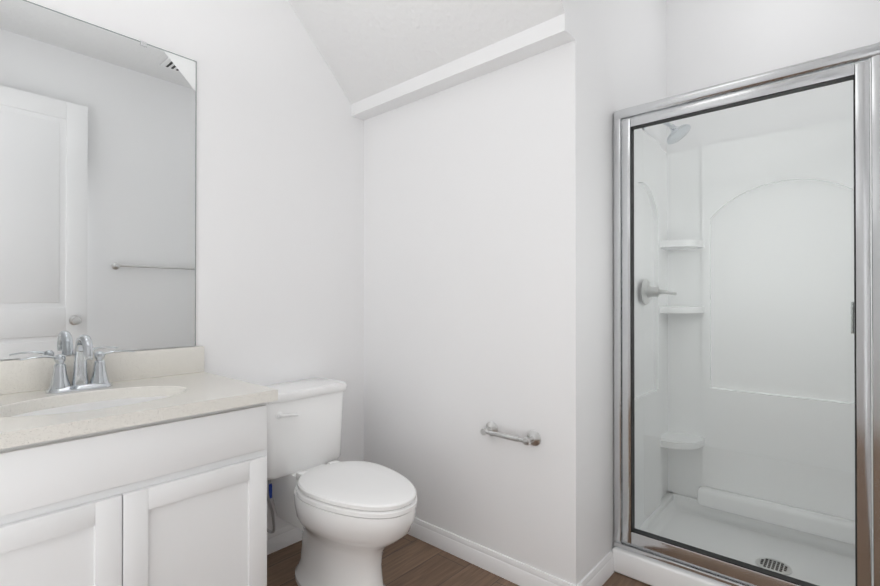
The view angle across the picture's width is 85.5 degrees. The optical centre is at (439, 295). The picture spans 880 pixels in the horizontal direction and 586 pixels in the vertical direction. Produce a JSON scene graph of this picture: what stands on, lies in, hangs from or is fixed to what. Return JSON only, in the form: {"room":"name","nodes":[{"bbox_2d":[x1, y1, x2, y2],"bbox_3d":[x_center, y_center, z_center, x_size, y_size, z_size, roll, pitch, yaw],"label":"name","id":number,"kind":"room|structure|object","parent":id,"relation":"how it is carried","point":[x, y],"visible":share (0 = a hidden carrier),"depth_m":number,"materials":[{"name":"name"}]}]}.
{"room":"bathroom","nodes":[
{"label":"bathroom","id":0,"kind":"room"},
{"bbox_2d":[0,0,363,533],"bbox_3d":[-0.646,-0.296,2.292,0.120,2.840,3.030,0,0,41],"label":"wall","id":1,"kind":"structure","parent":0,"point":[279,213],"depth_m":2.09,"materials":[{"name":"white paint"}]},
{"bbox_2d":[0,0,196,359],"bbox_3d":[-1.214,-0.361,1.549,0.008,1.108,0.804,0,0,41],"label":"mirror","id":2,"kind":"object","parent":1,"relation":"attached to","point":[98,185],"visible":1,"depth_m":1.60,"materials":[{"name":"silver mirror"}]},
{"bbox_2d":[267,525,301,554],"bbox_3d":[-0.945,1.079,1.844,0.014,0.084,1.673,0,0,41],"label":"baseboard","id":3,"kind":"structure","parent":1,"relation":"attached to","point":[288,535],"depth_m":2.12,"materials":[{"name":"white paint"}]},
{"bbox_2d":[288,0,574,119],"bbox_3d":[-0.227,-1.319,1.792,1.177,0.800,0.821,0,0,41],"label":"ceiling","id":4,"kind":"structure","parent":0,"point":[381,56],"depth_m":2.00,"materials":[{"name":"white paint"}]},
{"bbox_2d":[267,534,650,585],"bbox_3d":[0.225,1.145,1.519,2.440,0.050,3.030,0,0,41],"label":"floor","id":5,"kind":"structure","parent":0,"point":[408,560],"depth_m":1.95,"materials":[{"name":"brown wood"}]},
{"bbox_2d":[0,334,277,585],"bbox_3d":[-0.996,0.620,1.370,0.564,0.999,0.830,0,0,41],"label":"bathroom vanity","id":6,"kind":"object","parent":5,"relation":"on","point":[133,468],"visible":1,"depth_m":1.29,"materials":[{"name":"white wood"}]},
{"bbox_2d":[0,346,277,448],"bbox_3d":[-0.996,0.262,1.371,0.564,0.134,0.830,0,0,41],"label":"countertop","id":7,"kind":"structure","parent":6,"relation":"on","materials":[{"name":"stone"}]},
{"bbox_2d":[19,334,134,393],"bbox_3d":[-1.110,0.208,1.480,0.139,0.175,0.296,0,0,41],"label":"faucet","id":8,"kind":"object","parent":7,"relation":"on","point":[99,383],"depth_m":1.49,"materials":[{"name":"silver metal"}]},
{"bbox_2d":[265,378,416,585],"bbox_3d":[-0.409,0.753,1.859,0.799,0.736,0.414,0,0,41],"label":"toilet","id":9,"kind":"object","parent":5,"relation":"on","point":[351,520],"visible":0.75,"depth_m":1.78,"materials":[{"name":"white ceramic"}]},
{"bbox_2d":[612,42,879,585],"bbox_3d":[1.331,0.140,1.893,1.018,1.963,0.768,0,0,41],"label":"shower","id":10,"kind":"object","parent":5,"relation":"on","point":[746,361],"visible":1,"depth_m":2.11,"materials":[{"name":"white plastic"}]},
{"bbox_2d":[364,0,666,584],"bbox_3d":[0.443,-0.295,2.549,1.177,2.840,1.207,0,0,41],"label":"wall","id":11,"kind":"structure","parent":0,"point":[488,255],"depth_m":1.94,"materials":[{"name":"white paint"}]},
{"bbox_2d":[407,517,586,585],"bbox_3d":[0.056,1.080,2.070,1.161,0.084,0.015,0,0,41],"label":"baseboard","id":12,"kind":"structure","parent":11,"relation":"attached to","point":[514,571],"depth_m":1.95,"materials":[{"name":"white paint"}]},
{"bbox_2d":[480,422,540,445],"bbox_3d":[0.264,0.543,1.854,0.254,0.058,0.065,0,0,41],"label":"toilet paper holder","id":13,"kind":"object","parent":11,"relation":"attached to","point":[533,438],"visible":1,"depth_m":1.82,"materials":[{"name":"silver metal"}]},
{"bbox_2d":[579,551,613,585],"bbox_3d":[0.597,1.079,1.817,0.015,0.084,0.307,0,0,41],"label":"baseboard","id":14,"kind":"structure","parent":11,"relation":"attached to","point":[601,572],"depth_m":1.84,"materials":[{"name":"white paint"}]},
{"bbox_2d":[666,0,879,153],"bbox_3d":[1.628,-0.297,2.231,1.023,2.840,0.120,0,0,41],"label":"wall","id":15,"kind":"structure","parent":0,"point":[709,43],"depth_m":2.26,"materials":[{"name":"white paint"}]}
]}

